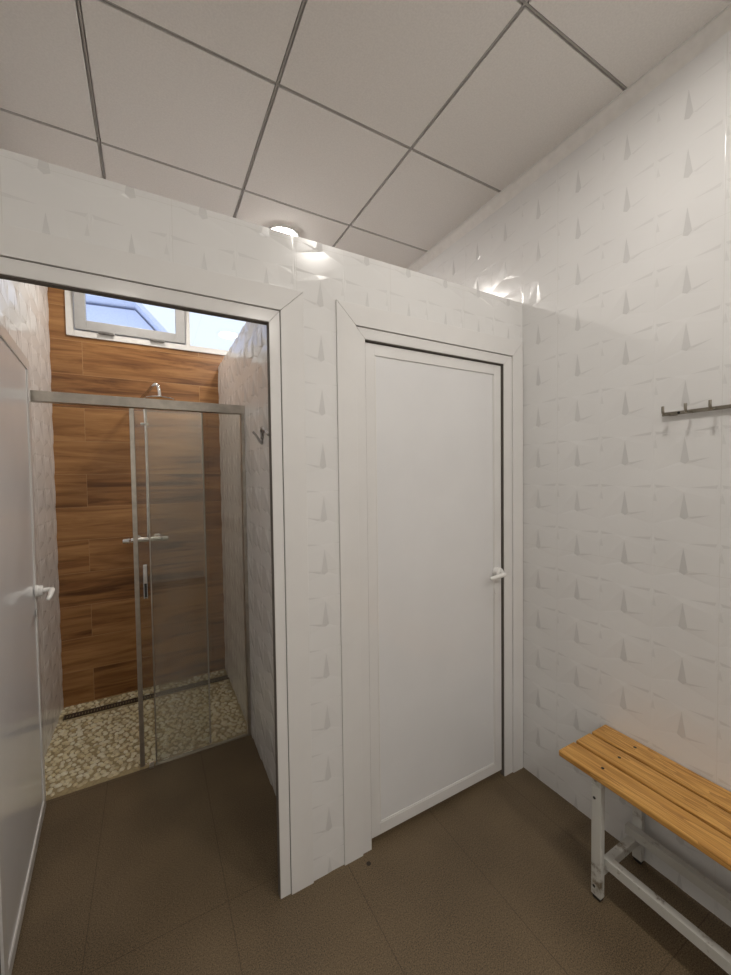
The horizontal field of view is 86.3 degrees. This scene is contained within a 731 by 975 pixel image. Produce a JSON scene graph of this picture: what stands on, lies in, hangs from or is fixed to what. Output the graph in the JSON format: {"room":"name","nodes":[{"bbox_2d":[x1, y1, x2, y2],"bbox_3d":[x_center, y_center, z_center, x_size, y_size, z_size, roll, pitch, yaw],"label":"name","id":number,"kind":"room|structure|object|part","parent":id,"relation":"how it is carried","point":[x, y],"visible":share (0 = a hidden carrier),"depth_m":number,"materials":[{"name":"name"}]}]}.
{"room":"changing room","nodes":[
{"label":"changing room","id":0,"kind":"room"},
{"bbox_2d":[0,279,63,756],"bbox_3d":[-1.639,0.002,1.742,0.110,2.949,1.765,-2,2,-29],"label":"wall","id":1,"kind":"structure","parent":0,"point":[24,309],"depth_m":2.24,"materials":[{"name":"tile"}]},
{"bbox_2d":[47,287,224,707],"bbox_3d":[-1.098,-0.043,3.118,2.391,3.059,0.120,-2,2,-29],"label":"wall","id":2,"kind":"structure","parent":0,"point":[91,445],"depth_m":2.75,"materials":[{"name":"brown wood"}]},
{"bbox_2d":[65,290,227,355],"bbox_3d":[-1.236,-1.233,2.962,1.670,0.431,0.111,-2,2,-29],"label":"window","id":3,"kind":"structure","parent":2,"relation":"in","point":[77,324],"depth_m":2.70,"materials":[{"name":"white plastic"}]},
{"bbox_3d":[-1.626,-1.222,2.724,0.662,0.346,0.070,-2,2,-29],"label":"tilting sash","id":4,"kind":"part","parent":3,"relation":"part of","materials":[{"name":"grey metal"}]},
{"bbox_2d":[122,383,174,543],"bbox_3d":[-1.442,-0.147,2.665,0.442,1.085,0.254,0,2,29],"label":"shower column","id":5,"kind":"structure","parent":2,"relation":"attached to","point":[156,537],"depth_m":2.72,"materials":[{"name":"silver metal"}]},
{"bbox_3d":[-1.645,0.368,2.682,0.042,0.042,0.042,-2,2,-29],"label":"knob","id":6,"kind":"part","parent":5,"relation":"part of","materials":[{"name":"silver metal"}]},
{"bbox_3d":[-1.436,0.361,2.798,0.040,0.042,0.042,-2,2,-29],"label":"knob","id":7,"kind":"part","parent":5,"relation":"part of","materials":[{"name":"silver metal"}]},
{"bbox_2d":[218,322,275,794],"bbox_3d":[-0.661,0.271,2.290,0.085,2.352,1.765,-2,2,-29],"label":"wall","id":8,"kind":"structure","parent":0,"point":[242,373],"depth_m":2.16,"materials":[{"name":"tile"}]},
{"bbox_2d":[252,427,268,444],"bbox_3d":[-0.474,-0.245,1.803,0.058,0.081,0.227,-2,2,-29],"label":"robe hook","id":9,"kind":"object","parent":8,"relation":"attached to","point":[261,428],"visible":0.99,"depth_m":1.87,"materials":[{"name":"grey metal"}]},
{"bbox_2d":[0,148,521,880],"bbox_3d":[-0.362,0.295,1.389,2.595,2.352,0.102,-2,2,-29],"label":"wall","id":10,"kind":"structure","parent":0,"point":[37,195],"depth_m":1.42,"materials":[{"name":"tile"}]},
{"bbox_2d":[0,322,54,974],"bbox_3d":[-1.251,0.457,1.436,0.108,2.026,0.809,-2,2,-33],"label":"door","id":11,"kind":"structure","parent":10,"relation":"in","point":[22,759],"depth_m":1.40,"materials":[{"name":"white paint"}]},
{"bbox_3d":[-1.444,0.458,1.728,0.028,0.052,0.052,-2,2,-33],"label":"handle","id":12,"kind":"part","parent":11,"relation":"part of","materials":[{"name":"white metal"}]},
{"bbox_3d":[-1.397,0.466,1.705,0.062,0.039,0.110,-2,2,-33],"label":"lever","id":13,"kind":"part","parent":11,"relation":"part of","materials":[{"name":"white metal"}]},
{"bbox_2d":[0,223,313,974],"bbox_3d":[-0.670,0.399,1.227,0.994,2.161,0.122,-2,2,-29],"label":"door frame","id":14,"kind":"structure","parent":10,"relation":"attached to","point":[26,256],"depth_m":1.36,"materials":[{"name":"white paint"}]},
{"bbox_2d":[336,300,522,865],"bbox_3d":[0.321,0.369,1.774,1.015,2.161,0.122,-2,2,-29],"label":"door frame","id":15,"kind":"structure","parent":10,"relation":"attached to","point":[356,325],"depth_m":1.55,"materials":[{"name":"white paint"}]},
{"bbox_2d":[365,342,506,837],"bbox_3d":[0.346,0.421,1.723,0.754,2.001,0.108,-2,2,-29],"label":"door","id":16,"kind":"structure","parent":10,"relation":"in","point":[433,422],"depth_m":1.71,"materials":[{"name":"white paint"}]},
{"bbox_3d":[0.646,0.412,1.894,0.052,0.052,0.028,-2,2,-29],"label":"handle","id":17,"kind":"part","parent":16,"relation":"part of","materials":[{"name":"white metal"}]},
{"bbox_3d":[0.620,0.416,1.849,0.110,0.028,0.062,-2,2,-29],"label":"lever","id":18,"kind":"part","parent":16,"relation":"part of","materials":[{"name":"white metal"}]},
{"bbox_2d":[0,0,730,267],"bbox_3d":[-0.067,-1.494,0.757,2.795,0.060,5.150,-2,2,-29],"label":"ceiling","id":19,"kind":"structure","parent":0,"point":[373,129],"depth_m":1.47,"materials":[{"name":"white tile"}]},
{"bbox_2d":[268,224,299,236],"bbox_3d":[-0.495,-1.497,2.332,0.206,0.024,0.206,-2,2,-29],"label":"recessed light","id":20,"kind":"object","parent":19,"relation":"in","point":[279,227],"visible":0.28,"depth_m":2.26,"materials":[{"name":"white glass"}]},
{"bbox_2d":[273,227,296,235],"bbox_3d":[-0.495,-1.496,2.332,0.170,0.022,0.170,-2,2,-29],"label":"diffuser","id":21,"kind":"object","parent":20,"relation":"attached to","point":[289,230],"depth_m":2.27,"materials":[{"name":"white plastic"}]},
{"bbox_2d":[11,669,730,974],"bbox_3d":[-0.027,1.513,0.850,2.795,0.060,5.150,-2,2,-29],"label":"floor","id":22,"kind":"structure","parent":0,"point":[171,867],"depth_m":1.42,"materials":[{"name":"brown tile"}]},
{"bbox_2d":[30,390,250,768],"bbox_3d":[-1.131,0.504,2.021,1.028,1.914,0.050,-2,2,-29],"label":"screen","id":23,"kind":"object","parent":22,"relation":"on","point":[36,396],"visible":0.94,"depth_m":2.02,"materials":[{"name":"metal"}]},
{"bbox_3d":[-1.138,0.486,2.019,0.020,0.180,0.010,-2,2,-29],"label":"door pull","id":24,"kind":"part","parent":23,"relation":"part of","materials":[{"name":"silver metal"}]},
{"bbox_3d":[-1.025,0.518,2.091,0.323,1.856,0.006,-2,2,-29],"label":"sliding panel","id":25,"kind":"part","parent":23,"relation":"part of","materials":[{"name":"clear glass"}]},
{"bbox_3d":[-0.695,0.514,2.263,0.019,1.864,0.038,-2,2,-29],"label":"wall post","id":26,"kind":"part","parent":23,"relation":"part of","materials":[{"name":"metal"}]},
{"bbox_2d":[45,671,245,796],"bbox_3d":[-1.348,1.455,2.442,1.031,0.017,0.877,-2,2,-29],"label":"pebbles","id":27,"kind":"object","parent":22,"relation":"on","point":[165,744],"visible":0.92,"depth_m":2.32,"materials":[{"name":"beige stone"}]},
{"bbox_2d":[63,675,228,720],"bbox_3d":[-1.472,1.448,2.710,1.000,0.014,0.048,-2,2,-29],"label":"shower drain","id":28,"kind":"object","parent":22,"relation":"in","point":[221,677],"visible":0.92,"depth_m":2.67,"materials":[{"name":"black metal"}]},
{"bbox_2d":[559,725,730,974],"bbox_3d":[1.280,1.236,0.818,0.308,0.461,1.700,-2,2,-29],"label":"bench","id":29,"kind":"object","parent":22,"relation":"on","point":[696,809],"visible":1,"depth_m":1.32,"materials":[{"name":"brown wood"}]},
{"bbox_3d":[0.820,1.243,1.376,0.024,0.398,0.035,-2,2,-29],"label":"leg","id":30,"kind":"part","parent":29,"relation":"part of","materials":[{"name":"white paint"}]},
{"bbox_3d":[1.054,1.236,1.506,0.024,0.398,0.035,-2,2,-29],"label":"leg","id":31,"kind":"part","parent":29,"relation":"part of","materials":[{"name":"white paint"}]},
{"bbox_2d":[418,30,730,926],"bbox_3d":[1.139,-0.026,1.459,0.125,3.049,5.150,-2,2,-29],"label":"wall","id":32,"kind":"structure","parent":0,"point":[616,258],"depth_m":1.52,"materials":[{"name":"tile"}]},
{"bbox_2d":[406,4,730,271],"bbox_3d":[1.053,-1.473,1.377,0.036,0.055,4.950,-2,2,-29],"label":"trim","id":33,"kind":"structure","parent":32,"relation":"attached to","point":[720,24],"depth_m":1.57,"materials":[{"name":"white paint"}]},
{"bbox_2d":[661,400,730,416],"bbox_3d":[1.199,-0.265,1.162,0.057,0.032,0.562,-2,2,-29],"label":"coat rack","id":34,"kind":"object","parent":32,"relation":"attached to","point":[709,408],"visible":1,"depth_m":1.32,"materials":[{"name":"metal"}]},
{"label":"outside","id":35,"kind":"structure","parent":0,"visible":0},
{"bbox_2d":[86,294,168,332],"bbox_3d":[-5.720,-0.942,7.644,10.840,4.580,3.450,-2,2,-29],"label":"neighbouring building","id":36,"kind":"structure","parent":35,"point":[100,309],"depth_m":6.70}
]}

